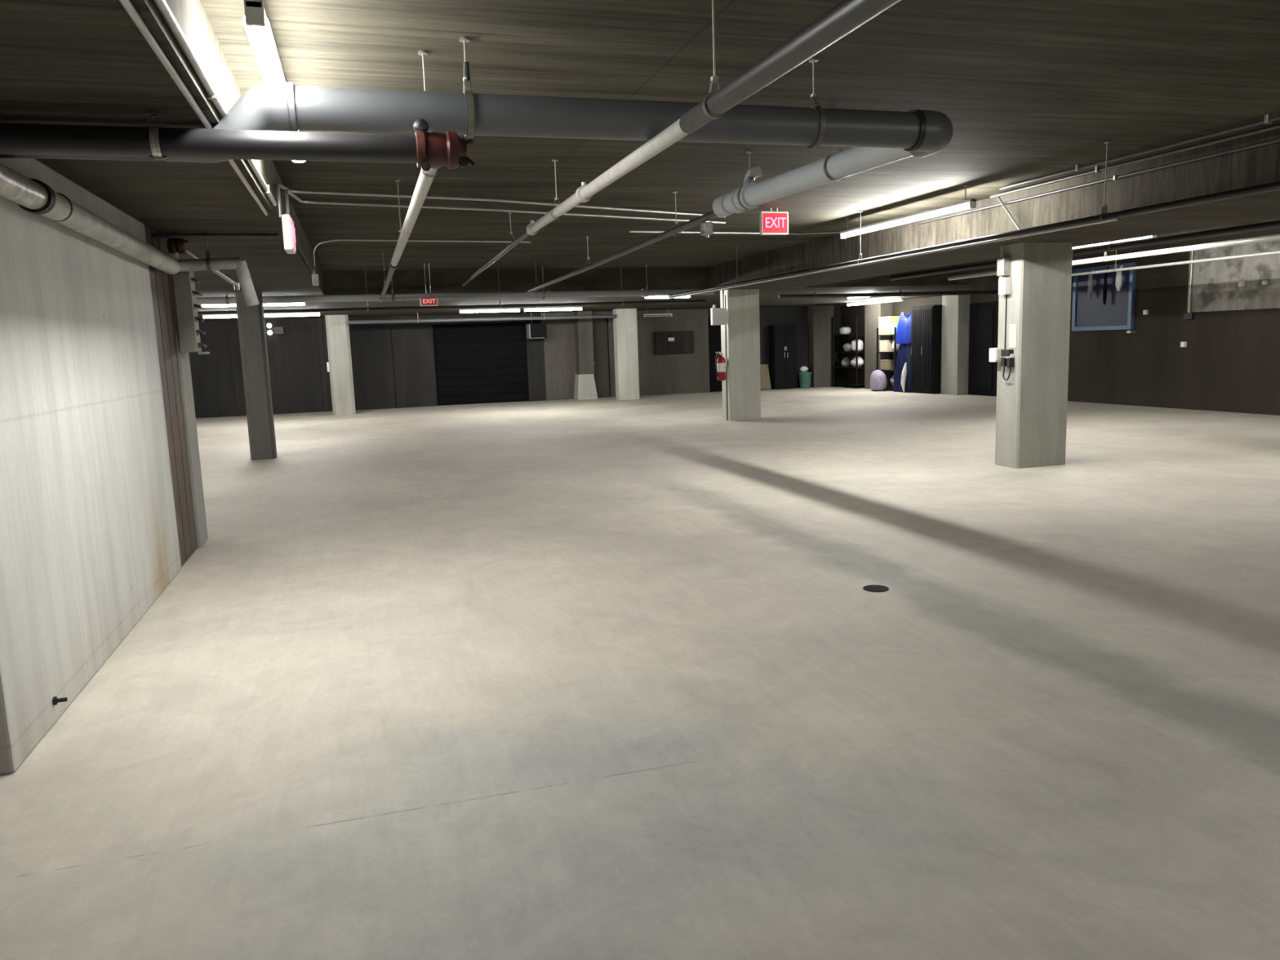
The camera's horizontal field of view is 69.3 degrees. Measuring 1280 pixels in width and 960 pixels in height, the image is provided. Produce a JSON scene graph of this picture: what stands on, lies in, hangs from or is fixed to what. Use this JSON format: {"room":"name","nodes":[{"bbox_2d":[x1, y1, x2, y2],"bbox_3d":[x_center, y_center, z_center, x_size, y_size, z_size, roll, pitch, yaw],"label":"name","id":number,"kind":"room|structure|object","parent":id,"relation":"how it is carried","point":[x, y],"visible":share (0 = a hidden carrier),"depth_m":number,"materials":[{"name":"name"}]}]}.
{"room":"parking garage","nodes":[
{"label":"parking garage","id":0,"kind":"room"},
{"bbox_2d":[0,157,181,774],"bbox_3d":[-3.137,-0.327,4.984,0.400,2.500,3.530,-4,9,-16],"label":"wall","id":1,"kind":"structure","parent":0,"point":[89,541],"depth_m":4.51,"materials":[{"name":"concrete"}]},
{"bbox_2d":[52,696,67,705],"bbox_3d":[-2.520,0.957,4.025,0.050,0.034,0.036,-4,9,-16],"label":"bolt","id":2,"kind":"object","parent":1,"relation":"attached to","point":[55,700],"visible":1,"depth_m":4.02,"materials":[{"name":"metal"}]},
{"bbox_2d":[0,163,180,274],"bbox_3d":[-2.798,-1.299,4.569,0.142,0.163,5.022,-4,9,-16],"label":"pipe","id":3,"kind":"object","parent":1,"relation":"attached to","point":[34,196],"visible":1,"depth_m":4.43,"materials":[{"name":"silver metal"}]},
{"bbox_2d":[0,0,324,297],"bbox_3d":[-5.419,-1.675,4.712,6.520,0.400,20.500,-4,9,-16],"label":"ceiling","id":4,"kind":"structure","parent":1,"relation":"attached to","point":[68,62],"depth_m":3.62,"materials":[{"name":"concrete"}]},
{"bbox_2d":[144,225,197,567],"bbox_3d":[-3.768,-0.609,7.039,0.388,2.500,0.795,-4,9,-16],"label":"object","id":5,"kind":"structure","parent":1,"relation":"attached to","point":[159,280],"depth_m":7.10,"materials":[{"name":"concrete"}]},
{"bbox_2d":[167,232,189,253],"bbox_3d":[-3.520,-1.805,7.063,0.152,0.159,0.120,-4,9,-16],"label":"coupling","id":6,"kind":"object","parent":1,"relation":"attached to","point":[175,246],"visible":1,"depth_m":7.02,"materials":[{"name":"red paint"}]},
{"bbox_2d":[186,248,239,290],"bbox_3d":[-3.436,-1.690,7.414,0.048,0.306,0.644,0,9,14],"label":"pipe","id":7,"kind":"object","parent":6,"relation":"attached to","point":[237,286],"visible":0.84,"depth_m":7.54,"materials":[{"name":"metal"}]},
{"bbox_2d":[118,0,268,215],"bbox_3d":[-1.221,-1.198,1.994,0.024,0.023,8.800,-4,9,-16],"label":"conduit","id":8,"kind":"object","parent":1,"relation":"attached to","point":[127,5],"visible":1,"depth_m":3.03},
{"bbox_2d":[0,110,417,163],"bbox_3d":[-2.607,-1.283,3.385,3.500,0.181,0.120,-4,9,-16],"label":"pipe","id":9,"kind":"object","parent":1,"relation":"hanging from","point":[157,142],"visible":0.99,"depth_m":3.61,"materials":[{"name":"black metal"}]},
{"bbox_2d":[413,118,475,171],"bbox_3d":[-0.832,-1.409,3.931,0.251,0.218,0.215,-4,9,-16],"label":"coupling","id":10,"kind":"object","parent":9,"relation":"attached to","point":[435,150],"visible":0.98,"depth_m":3.85,"materials":[{"name":"red paint"}]},
{"bbox_2d":[153,0,276,205],"bbox_3d":[-1.168,-1.268,2.001,0.035,0.050,8.800,-4,9,-16],"label":"conduit","id":11,"kind":"object","parent":1,"relation":"attached to","point":[164,9],"visible":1,"depth_m":3.19,"materials":[{"name":"metal"}]},
{"bbox_2d":[151,233,279,238],"bbox_3d":[-3.230,-1.831,6.936,0.980,0.034,0.036,-4,9,-16],"label":"pipe","id":12,"kind":"object","parent":1,"relation":"hanging from","point":[153,235],"visible":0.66,"depth_m":6.94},
{"bbox_2d":[177,231,258,306],"bbox_3d":[-3.270,-1.619,7.128,0.596,0.562,0.132,-7,10,-31],"label":"pipe","id":13,"kind":"object","parent":1,"relation":"hanging from","point":[209,264],"visible":0.91,"depth_m":7.13,"materials":[{"name":"metal"}]},
{"bbox_2d":[188,312,546,417],"bbox_3d":[-8.571,-3.106,25.035,12.100,2.500,0.350,-4,9,-16],"label":"wall","id":14,"kind":"structure","parent":0,"point":[393,365],"depth_m":24.96,"materials":[{"name":"paint"}]},
{"bbox_2d":[266,323,284,334],"bbox_3d":[-9.598,-3.975,24.378,0.405,0.310,0.180,-4,9,-16],"label":"emergency light","id":15,"kind":"object","parent":14,"relation":"attached to","point":[277,330],"visible":1,"depth_m":24.35,"materials":[{"name":"black plastic"}]},
{"bbox_2d":[431,322,528,405],"bbox_3d":[-4.513,-3.303,26.289,2.600,2.250,0.100,-4,9,-16],"label":"door","id":16,"kind":"structure","parent":14,"relation":"in","point":[475,363],"depth_m":26.24,"materials":[{"name":"black paint"}]},
{"bbox_2d":[526,312,546,338],"bbox_3d":[-2.916,-4.344,26.019,0.500,0.720,0.420,-4,9,-16],"label":"heater","id":17,"kind":"object","parent":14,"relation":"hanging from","point":[533,331],"visible":0.94,"depth_m":25.87,"materials":[{"name":"black metal"}]},
{"bbox_2d":[196,264,1074,320],"bbox_3d":[-2.597,-4.222,21.294,21.600,0.400,10.000,-4,9,-16],"label":"beam","id":18,"kind":"structure","parent":14,"relation":"attached to","point":[404,282],"depth_m":18.13,"materials":[{"name":"concrete"}]},
{"bbox_2d":[0,385,1279,959],"bbox_3d":[0.450,-0.117,11.979,22.200,0.200,31.100,-4,9,-16],"label":"floor","id":19,"kind":"structure","parent":0,"point":[606,677],"depth_m":4.06,"materials":[{"name":"concrete"}]},
{"bbox_2d":[164,238,208,547],"bbox_3d":[-3.925,-0.687,7.602,0.415,2.500,0.375,-4,9,-16],"label":"concrete pier","id":20,"kind":"object","parent":19,"relation":"on","point":[184,363],"visible":0.26,"depth_m":7.61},
{"bbox_2d":[172,271,209,354],"bbox_3d":[-3.618,-1.355,7.464,0.187,0.680,0.200,-4,9,-16],"label":"heater","id":21,"kind":"object","parent":20,"relation":"attached to","point":[186,305],"visible":0.88,"depth_m":7.37,"materials":[{"name":"grey metal"}]},
{"bbox_2d":[235,291,276,460],"bbox_3d":[-5.796,-1.568,13.994,0.350,2.500,0.360,-4,9,-16],"label":"concrete column","id":22,"kind":"structure","parent":19,"relation":"on","point":[251,319],"depth_m":13.85,"materials":[{"name":"concrete"}]},
{"bbox_2d":[324,315,355,415],"bbox_3d":[-7.588,-2.907,23.464,0.550,2.500,0.350,-4,9,-16],"label":"concrete column","id":23,"kind":"structure","parent":19,"relation":"on","point":[337,328],"depth_m":23.30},
{"bbox_2d":[573,311,597,399],"bbox_3d":[-1.617,-3.584,26.672,0.594,2.500,0.527,-4,9,-16],"label":"concrete pier","id":24,"kind":"object","parent":19,"relation":"on","point":[584,382],"visible":1,"depth_m":26.53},
{"bbox_2d":[613,308,639,399],"bbox_3d":[-0.385,-3.506,25.860,0.590,2.500,0.400,-4,9,-16],"label":"concrete column","id":25,"kind":"structure","parent":19,"relation":"on","point":[625,325],"depth_m":25.68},
{"bbox_2d":[720,288,760,421],"bbox_3d":[1.961,-2.429,18.034,0.650,2.500,0.420,-4,9,-16],"label":"concrete column","id":26,"kind":"structure","parent":19,"relation":"on","point":[743,326],"depth_m":17.84,"materials":[{"name":"concrete"}]},
{"bbox_2d":[710,289,728,324],"bbox_3d":[1.515,-3.280,17.602,0.340,0.660,0.100,-4,9,-16],"label":"junction box","id":27,"kind":"object","parent":26,"relation":"attached to","point":[719,316],"visible":0.91,"depth_m":17.57,"materials":[{"name":"white metal"}]},
{"bbox_2d":[715,351,728,380],"bbox_3d":[1.575,-2.190,17.826,0.233,0.555,0.175,0,9,10],"label":"fire extinguisher","id":28,"kind":"object","parent":26,"relation":"attached to","point":[721,362],"visible":1,"depth_m":17.77,"materials":[{"name":"metal"}]},
{"bbox_2d":[724,295,728,420],"bbox_3d":[1.664,-2.346,17.882,0.015,2.400,0.020,-4,9,-16],"label":"conduit","id":29,"kind":"object","parent":26,"relation":"attached to","point":[724,295],"visible":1,"depth_m":17.91,"materials":[{"name":"grey metal"}]},
{"bbox_2d":[760,364,771,389],"bbox_3d":[3.778,-3.164,28.450,0.420,0.766,0.280,-4,9,-16],"label":"cardboard sheet","id":30,"kind":"object","parent":19,"relation":"on","point":[764,371],"visible":0.56,"depth_m":28.43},
{"bbox_2d":[768,324,796,389],"bbox_3d":[4.412,-3.792,28.508,0.760,1.930,0.425,-4,9,-16],"label":"tall cabinet","id":31,"kind":"object","parent":19,"relation":"on","point":[782,362],"visible":0.97,"depth_m":28.34,"materials":[{"name":"black metal"}]},
{"bbox_2d":[798,371,812,388],"bbox_3d":[5.107,-3.097,28.638,0.430,0.510,0.424,-4,9,-16],"label":"waste bin","id":32,"kind":"object","parent":19,"relation":"on","point":[805,377],"visible":1,"depth_m":28.50,"materials":[{"name":"teal plastic"}]},
{"bbox_2d":[807,305,834,387],"bbox_3d":[5.638,-4.155,28.865,0.700,2.500,0.400,-4,9,-16],"label":"concrete pier","id":33,"kind":"object","parent":19,"relation":"on","point":[819,317],"visible":0.91,"depth_m":28.68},
{"bbox_2d":[831,315,864,388],"bbox_3d":[6.387,-3.879,28.023,0.480,2.150,1.500,-4,9,-16],"label":"storage shelf","id":34,"kind":"object","parent":19,"relation":"on","point":[856,384],"visible":0.78,"depth_m":27.90,"materials":[{"name":"black metal"}]},
{"bbox_2d":[839,326,851,334],"bbox_3d":[6.258,-4.550,28.210,0.288,0.232,0.433,-4,9,-16],"label":"bag","id":35,"kind":"object","parent":34,"relation":"on","point":[845,330],"visible":1,"depth_m":28.06,"materials":[{"name":"white plastic"}]},
{"bbox_2d":[851,338,863,351],"bbox_3d":[6.480,-4.015,27.608,0.309,0.374,0.462,-4,9,-16],"label":"bag","id":36,"kind":"object","parent":34,"relation":"on","point":[860,344],"visible":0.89,"depth_m":27.46,"materials":[{"name":"white plastic"}]},
{"bbox_2d":[850,355,864,367],"bbox_3d":[6.488,-3.540,27.689,0.340,0.330,0.583,-4,9,-16],"label":"bag","id":37,"kind":"object","parent":34,"relation":"on","point":[860,362],"visible":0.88,"depth_m":27.51,"materials":[{"name":"white plastic"}]},
{"bbox_2d":[862,585,888,591],"bbox_3d":[1.457,0.669,5.721,0.156,0.006,0.156,-4,9,-16],"label":"floor drain","id":38,"kind":"object","parent":19,"relation":"on","point":[868,588],"visible":1,"depth_m":5.71,"materials":[{"name":"metal"}]},
{"bbox_2d":[869,369,887,391],"bbox_3d":[6.670,-2.788,25.880,0.479,0.599,0.599,-4,9,-16],"label":"bag","id":39,"kind":"object","parent":19,"relation":"on","point":[877,380],"visible":1,"depth_m":25.70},
{"bbox_2d":[864,301,893,389],"bbox_3d":[6.897,-3.889,26.780,0.400,2.500,0.850,-4,9,-16],"label":"concrete pier","id":40,"kind":"object","parent":19,"relation":"on","point":[872,311],"visible":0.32,"depth_m":26.63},
{"bbox_2d":[876,327,897,391],"bbox_3d":[7.064,-3.378,25.847,0.480,1.750,0.950,-4,9,-16],"label":"storage shelf","id":41,"kind":"object","parent":19,"relation":"on","point":[895,352],"visible":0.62,"depth_m":25.82,"materials":[{"name":"black metal"}]},
{"bbox_2d":[879,339,893,351],"bbox_3d":[7.001,-3.762,25.959,0.416,0.320,0.416,-4,9,-16],"label":"carton","id":42,"kind":"object","parent":41,"relation":"on","point":[885,345],"visible":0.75,"depth_m":25.78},
{"bbox_2d":[880,359,893,369],"bbox_3d":[7.025,-3.244,26.012,0.376,0.280,0.466,-4,9,-16],"label":"carton","id":43,"kind":"object","parent":41,"relation":"on","point":[885,364],"visible":0.71,"depth_m":25.85,"materials":[{"name":"beige cardboard"}]},
{"bbox_2d":[878,315,900,334],"bbox_3d":[6.996,-4.309,25.830,0.416,0.500,0.616,-4,9,-16],"label":"carton","id":44,"kind":"object","parent":41,"relation":"on","point":[885,322],"visible":0.77,"depth_m":25.64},
{"bbox_2d":[893,343,911,391],"bbox_3d":[7.298,-3.163,25.067,0.640,1.513,0.699,-4,9,-16],"label":"tarpaulin","id":45,"kind":"object","parent":19,"relation":"on","point":[904,355],"visible":0.46,"depth_m":24.96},
{"bbox_2d":[895,311,911,343],"bbox_3d":[7.285,-4.108,24.933,0.580,0.845,0.659,-4,9,-16],"label":"tarpaulin","id":46,"kind":"object","parent":45,"relation":"on","point":[903,332],"visible":0.56,"depth_m":24.87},
{"bbox_2d":[900,362,906,391],"bbox_3d":[7.055,-2.744,24.741,0.147,0.785,0.170,-4,9,-16],"label":"bag","id":47,"kind":"object","parent":19,"relation":"on","point":[904,375],"visible":1,"depth_m":24.69,"materials":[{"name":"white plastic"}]},
{"bbox_2d":[910,304,942,393],"bbox_3d":[7.575,-3.420,24.199,0.580,2.240,1.000,-4,9,-16],"label":"locker","id":48,"kind":"object","parent":19,"relation":"on","point":[926,320],"visible":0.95,"depth_m":23.89,"materials":[{"name":"black metal"}]},
{"bbox_2d":[940,294,970,395],"bbox_3d":[7.959,-3.421,23.367,0.350,2.500,0.680,-4,9,-16],"label":"concrete pier","id":49,"kind":"object","parent":19,"relation":"on","point":[955,308],"visible":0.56,"depth_m":23.16,"materials":[{"name":"concrete"}]},
{"bbox_2d":[995,242,1072,468],"bbox_3d":[4.497,-1.415,10.595,0.680,2.500,0.400,-4,9,-16],"label":"concrete column","id":50,"kind":"structure","parent":19,"relation":"on","point":[1031,407],"depth_m":10.42,"materials":[{"name":"concrete"}]},
{"bbox_2d":[988,347,1003,362],"bbox_3d":[4.080,-1.433,10.604,0.110,0.160,0.118,-4,9,-16],"label":"outlet box","id":51,"kind":"object","parent":50,"relation":"attached to","point":[995,356],"visible":0.97,"depth_m":10.56,"materials":[{"name":"white plastic"}]},
{"bbox_2d":[996,244,1011,294],"bbox_3d":[4.084,-2.356,10.383,0.090,0.550,0.140,-4,9,-16],"label":"junction box","id":52,"kind":"object","parent":50,"relation":"attached to","point":[1003,264],"visible":1,"depth_m":10.35,"materials":[{"name":"metal"}]},
{"bbox_2d":[1000,349,1014,380],"bbox_3d":[4.149,-1.298,10.458,0.080,0.350,0.150,-4,9,-16],"label":"power adapter","id":53,"kind":"object","parent":50,"relation":"attached to","point":[1008,360],"visible":1,"depth_m":10.41,"materials":[{"name":"grey plastic"}]},
{"bbox_2d":[1008,324,1017,347],"bbox_3d":[4.183,-1.617,10.388,0.006,0.260,0.120,-4,9,-16],"label":"sticker","id":54,"kind":"object","parent":50,"relation":"attached to","point":[1012,327],"visible":1,"depth_m":10.38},
{"bbox_2d":[542,306,840,400],"bbox_3d":[1.757,-3.908,28.089,9.500,2.500,0.300,-4,9,-16],"label":"wall","id":55,"kind":"structure","parent":0,"point":[675,373],"depth_m":27.67,"materials":[{"name":"grey concrete"}]},
{"bbox_2d":[592,319,609,397],"bbox_3d":[-1.167,-3.560,27.124,0.510,2.270,0.135,-4,9,-16],"label":"door","id":56,"kind":"structure","parent":55,"relation":"in","point":[601,374],"depth_m":27.15,"materials":[{"name":"brown paint"}]},
{"bbox_2d":[653,330,693,354],"bbox_3d":[1.020,-4.098,27.629,1.220,0.660,0.098,-4,9,-16],"label":"wall panel","id":57,"kind":"object","parent":55,"relation":"attached to","point":[665,342],"visible":1,"depth_m":27.59,"materials":[{"name":"paint"}]},
{"bbox_2d":[708,318,722,391],"bbox_3d":[2.357,-3.814,28.205,0.540,2.220,0.050,-4,9,-16],"label":"door","id":58,"kind":"structure","parent":55,"relation":"in","point":[714,331],"depth_m":28.14,"materials":[{"name":"black paint"}]},
{"bbox_2d":[200,0,1279,271],"bbox_3d":[0.345,-3.207,11.523,22.200,0.250,31.100,-4,9,-16],"label":"ceiling","id":59,"kind":"structure","parent":0,"point":[1028,90],"depth_m":5.16,"materials":[{"name":"concrete"}]},
{"bbox_2d":[242,0,305,163],"bbox_3d":[-1.713,-1.859,4.421,0.088,0.202,2.500,-4,9,-16],"label":"ceiling light","id":60,"kind":"object","parent":59,"relation":"hanging from","point":[255,22],"visible":0.45,"depth_m":3.43,"materials":[{"name":"white plastic"}]},
{"bbox_2d":[379,49,437,302],"bbox_3d":[-2.633,-2.442,9.775,0.099,0.552,12.100,-4,9,-16],"label":"pipe","id":61,"kind":"object","parent":59,"relation":"hanging from","point":[425,179],"visible":0.89,"depth_m":5.72,"materials":[{"name":"metal"}]},
{"bbox_2d":[311,239,530,285],"bbox_3d":[-2.619,-2.658,11.315,2.690,0.544,0.134,-6,9,-26],"label":"conduit","id":62,"kind":"object","parent":59,"relation":"attached to","point":[315,276],"visible":1,"depth_m":11.08,"materials":[{"name":"metal"}]},
{"bbox_2d":[419,263,437,306],"bbox_3d":[-3.341,-3.073,14.579,0.270,0.660,0.066,-4,9,-16],"label":"exit sign","id":63,"kind":"object","parent":59,"relation":"hanging from","point":[426,300],"visible":1,"depth_m":14.58,"materials":[{"name":"red plastic"}]},
{"bbox_2d":[197,267,706,315],"bbox_3d":[-3.391,-3.233,15.708,9.600,0.671,0.068,-4,9,-16],"label":"pipe","id":64,"kind":"object","parent":59,"relation":"hanging from","point":[199,313],"visible":0.77,"depth_m":15.81,"materials":[{"name":"black metal"}]},
{"bbox_2d":[195,265,714,305],"bbox_3d":[-2.800,-3.280,15.459,8.600,0.545,0.140,-4,9,-16],"label":"drain pipe","id":65,"kind":"object","parent":59,"relation":"hanging from","point":[646,292],"visible":0.94,"depth_m":15.40,"materials":[{"name":"metal"}]},
{"bbox_2d":[0,36,953,162],"bbox_3d":[-1.365,-1.626,3.957,6.249,0.549,0.262,-4,9,-16],"label":"drain pipe","id":66,"kind":"object","parent":59,"relation":"hanging from","point":[286,106],"visible":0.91,"depth_m":4.15,"materials":[{"name":"grey plastic"}]},
{"bbox_2d":[275,183,725,217],"bbox_3d":[-1.193,-2.365,8.532,1.159,0.406,5.114,6,11,41],"label":"conduit","id":67,"kind":"object","parent":59,"relation":"attached to","point":[278,186],"visible":0.94,"depth_m":8.19,"materials":[{"name":"metal"}]},
{"bbox_2d":[280,213,296,253],"bbox_3d":[-2.399,-1.689,6.333,0.066,0.250,0.300,-4,9,-16],"label":"exit sign","id":68,"kind":"object","parent":67,"relation":"hanging from","point":[288,229],"visible":1,"depth_m":6.20,"materials":[{"name":"white plastic"}]},
{"bbox_2d":[284,189,725,223],"bbox_3d":[-1.308,-2.420,8.929,1.492,0.406,5.469,5,11,39],"label":"conduit","id":69,"kind":"object","parent":59,"relation":"attached to","point":[287,192],"visible":0.98,"depth_m":8.79,"materials":[{"name":"metal"}]},
{"bbox_2d":[525,191,717,291],"bbox_3d":[-0.684,-2.826,11.748,0.116,0.500,9.481,-4,9,-16],"label":"pipe","id":70,"kind":"object","parent":59,"relation":"hanging from","point":[706,228],"visible":0.98,"depth_m":9.02,"materials":[{"name":"metal"}]},
{"bbox_2d":[460,0,901,286],"bbox_3d":[-0.570,-1.982,6.659,0.103,0.688,19.492,-4,9,-14],"label":"pipe","id":71,"kind":"object","parent":59,"relation":"hanging from","point":[847,15],"visible":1,"depth_m":3.23,"materials":[{"name":"metal"}]},
{"bbox_2d":[629,230,840,234],"bbox_3d":[1.099,-2.951,11.053,2.343,0.133,1.110,-4,9,-16],"label":"conduit","id":72,"kind":"object","parent":59,"relation":"attached to","point":[630,231],"visible":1,"depth_m":11.40,"materials":[{"name":"metal"}]},
{"bbox_2d":[759,208,788,235],"bbox_3d":[1.408,-2.710,9.705,0.310,0.272,0.066,-4,9,-16],"label":"exit sign","id":73,"kind":"object","parent":59,"relation":"hanging from","point":[771,223],"visible":1,"depth_m":9.68,"materials":[{"name":"red plastic"}]},
{"bbox_2d":[712,146,913,217],"bbox_3d":[1.054,-2.086,6.058,0.206,0.416,2.460,-5,9,-19],"label":"drain pipe","id":74,"kind":"object","parent":59,"relation":"hanging from","point":[855,160],"visible":0.9,"depth_m":5.95,"materials":[{"name":"metal"}]},
{"bbox_2d":[840,185,976,239],"bbox_3d":[2.723,-2.779,9.690,0.065,0.220,2.440,-4,9,-16],"label":"ceiling light","id":75,"kind":"object","parent":59,"relation":"hanging from","point":[972,202],"visible":1,"depth_m":9.42,"materials":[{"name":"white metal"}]},
{"bbox_2d":[668,140,1279,297],"bbox_3d":[3.343,-2.243,7.137,0.092,0.576,19.800,-4,9,-16],"label":"pipe","id":76,"kind":"object","parent":59,"relation":"hanging from","point":[1273,186],"visible":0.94,"depth_m":7.14,"materials":[{"name":"black metal"}]},
{"bbox_2d":[668,217,1119,298],"bbox_3d":[1.989,-2.561,11.584,0.022,0.021,10.300,-4,9,-16],"label":"conduit","id":77,"kind":"object","parent":76,"relation":"attached to","point":[1117,218],"visible":1,"depth_m":8.74,"materials":[{"name":"metal"}]},
{"bbox_2d":[954,196,1020,241],"bbox_3d":[3.391,-2.522,8.839,0.376,0.520,0.939,6,12,43],"label":"brace","id":78,"kind":"object","parent":59,"relation":"attached to","point":[998,197],"visible":0.31,"depth_m":9.07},
{"bbox_2d":[888,220,1279,280],"bbox_3d":[7.677,-2.700,8.391,0.100,0.330,19.800,-4,9,-16],"label":"pipe","id":79,"kind":"object","parent":59,"relation":"hanging from","point":[1271,224],"visible":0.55,"depth_m":12.04,"materials":[{"name":"black metal"}]},
{"bbox_2d":[947,233,1279,280],"bbox_3d":[8.921,-2.787,8.757,0.096,0.348,19.800,-4,9,-16],"label":"pipe","id":80,"kind":"object","parent":59,"relation":"hanging from","point":[1274,237],"visible":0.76,"depth_m":13.30,"materials":[{"name":"metal"}]},
{"bbox_2d":[1072,235,1156,248],"bbox_3d":[6.601,-3.528,13.695,0.065,0.170,2.500,-4,9,-16],"label":"ceiling light","id":81,"kind":"object","parent":59,"relation":"hanging from","point":[1153,236],"visible":0.12,"depth_m":13.11,"materials":[{"name":"white plastic"}]},
{"bbox_2d":[990,123,1279,198],"bbox_3d":[5.164,-2.019,3.452,0.044,0.063,11.900,-4,9,-16],"label":"conduit","id":82,"kind":"object","parent":59,"relation":"attached to","point":[1098,169],"visible":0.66,"depth_m":7.30,"materials":[{"name":"metal"}]},
{"bbox_2d":[999,114,1279,190],"bbox_3d":[5.030,-1.984,3.205,0.044,0.053,11.500,-4,9,-16],"label":"conduit","id":83,"kind":"object","parent":59,"relation":"attached to","point":[1268,118],"visible":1,"depth_m":6.98,"materials":[{"name":"metal"}]},
{"bbox_2d":[1071,249,1279,275],"bbox_3d":[10.023,-2.831,9.085,0.064,0.432,19.800,-4,9,-16],"label":"pipe","id":84,"kind":"object","parent":59,"relation":"hanging from","point":[1275,252],"visible":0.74,"depth_m":14.40,"materials":[{"name":"metal"}]},
{"bbox_2d":[706,128,1279,288],"bbox_3d":[5.099,-2.489,7.795,1.900,0.400,20.500,-4,9,-16],"label":"beam","id":85,"kind":"structure","parent":0,"point":[1260,165],"depth_m":8.97,"materials":[{"name":"concrete"}]},
{"bbox_2d":[914,137,1279,225],"bbox_3d":[5.118,-2.071,4.274,0.044,0.038,13.500,-4,9,-16],"label":"conduit","id":86,"kind":"object","parent":85,"relation":"attached to","point":[1116,177],"visible":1,"depth_m":7.79,"materials":[{"name":"metal"}]},
{"bbox_2d":[840,240,1279,415],"bbox_3d":[10.877,-2.460,14.825,0.300,2.900,30.500,-4,9,-16],"label":"wall","id":87,"kind":"structure","parent":0,"point":[1229,362],"depth_m":17.02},
{"bbox_2d":[200,303,235,307],"bbox_3d":[-7.251,-2.998,15.938,0.544,0.046,0.065,-4,9,-16],"label":"ceiling light","id":88,"kind":"object","parent":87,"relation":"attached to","point":[202,305],"depth_m":15.91,"materials":[{"name":"white plastic"}]},
{"bbox_2d":[202,313,237,318],"bbox_3d":[-9.049,-3.530,19.957,0.682,0.083,0.065,-4,9,-16],"label":"ceiling light","id":89,"kind":"object","parent":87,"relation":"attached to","point":[206,316],"depth_m":19.92,"materials":[{"name":"white plastic"}]},
{"bbox_2d":[262,302,306,306],"bbox_3d":[-6.230,-3.077,16.237,0.699,0.046,0.065,-4,9,-16],"label":"ceiling light","id":90,"kind":"object","parent":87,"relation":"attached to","point":[264,304],"depth_m":16.22,"materials":[{"name":"white plastic"}]},
{"bbox_2d":[264,311,320,316],"bbox_3d":[-7.637,-3.640,20.371,1.150,0.086,0.065,-4,9,-16],"label":"ceiling light","id":91,"kind":"object","parent":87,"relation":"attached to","point":[279,314],"depth_m":20.35,"materials":[{"name":"white plastic"}]},
{"bbox_2d":[348,312,617,324],"bbox_3d":[-3.929,-4.269,24.150,7.066,0.253,0.108,-5,9,-21],"label":"pipe","id":92,"kind":"object","parent":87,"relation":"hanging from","point":[543,317],"visible":0.91,"depth_m":24.02,"materials":[{"name":"grey metal"}]},
{"bbox_2d":[458,307,520,312],"bbox_3d":[-3.498,-3.970,21.582,1.420,0.123,0.065,-4,9,-16],"label":"ceiling light","id":93,"kind":"object","parent":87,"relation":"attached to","point":[517,309],"visible":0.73,"depth_m":21.56,"materials":[{"name":"white plastic"}]},
{"bbox_2d":[523,306,582,311],"bbox_3d":[-2.063,-4.081,22.003,1.420,0.123,0.065,-4,9,-16],"label":"ceiling light","id":94,"kind":"object","parent":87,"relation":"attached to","point":[553,308],"visible":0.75,"depth_m":21.99,"materials":[{"name":"white plastic"}]},
{"bbox_2d":[846,297,903,306],"bbox_3d":[6.329,-4.831,25.081,0.065,0.103,2.800,-4,9,-16],"label":"ceiling light","id":95,"kind":"object","parent":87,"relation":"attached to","point":[901,298],"visible":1,"depth_m":24.93,"materials":[{"name":"white plastic"}]},
{"bbox_2d":[777,288,998,298],"bbox_3d":[5.771,-3.962,19.550,6.200,0.168,0.096,-4,9,-16],"label":"pipe","id":96,"kind":"object","parent":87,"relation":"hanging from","point":[900,293],"visible":0.99,"depth_m":19.34,"materials":[{"name":"metal"}]},
{"bbox_2d":[968,301,998,395],"bbox_3d":[8.357,-3.183,22.519,0.100,2.230,1.060,-4,9,-16],"label":"door","id":97,"kind":"structure","parent":87,"relation":"in","point":[984,317],"depth_m":22.47,"materials":[{"name":"black paint"}]},
{"bbox_2d":[1071,262,1136,333],"bbox_3d":[9.397,-3.656,18.812,0.120,1.360,1.630,-4,9,-16],"label":"notice board","id":98,"kind":"object","parent":87,"relation":"attached to","point":[1088,313],"visible":0.98,"depth_m":18.78,"materials":[{"name":"metal"}]},
{"bbox_2d":[1087,268,1093,297],"bbox_3d":[9.226,-4.024,18.957,0.106,0.597,0.106,3,10,28],"label":"hanging bag","id":99,"kind":"object","parent":98,"relation":"hanging from","point":[1090,289],"visible":0.9,"depth_m":18.93,"materials":[{"name":"grey fabric"}]},
{"bbox_2d":[1102,266,1109,304],"bbox_3d":[9.356,-3.899,18.592,0.112,0.747,0.077,-4,9,-16],"label":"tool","id":100,"kind":"object","parent":98,"relation":"hanging from","point":[1104,288],"visible":0.88,"depth_m":18.57,"materials":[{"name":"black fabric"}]},
{"bbox_2d":[1115,265,1122,291],"bbox_3d":[9.436,-3.976,18.237,0.124,0.497,0.124,3,10,28],"label":"hanging bag","id":101,"kind":"object","parent":98,"relation":"hanging from","point":[1118,283],"visible":0.88,"depth_m":18.20,"materials":[{"name":"white plastic"}]},
{"bbox_2d":[1183,250,1194,319],"bbox_3d":[10.015,-3.557,16.836,0.060,1.260,0.180,-4,9,-16],"label":"conduit","id":102,"kind":"object","parent":87,"relation":"attached to","point":[1188,315],"visible":0.91,"depth_m":16.84,"materials":[{"name":"metal"}]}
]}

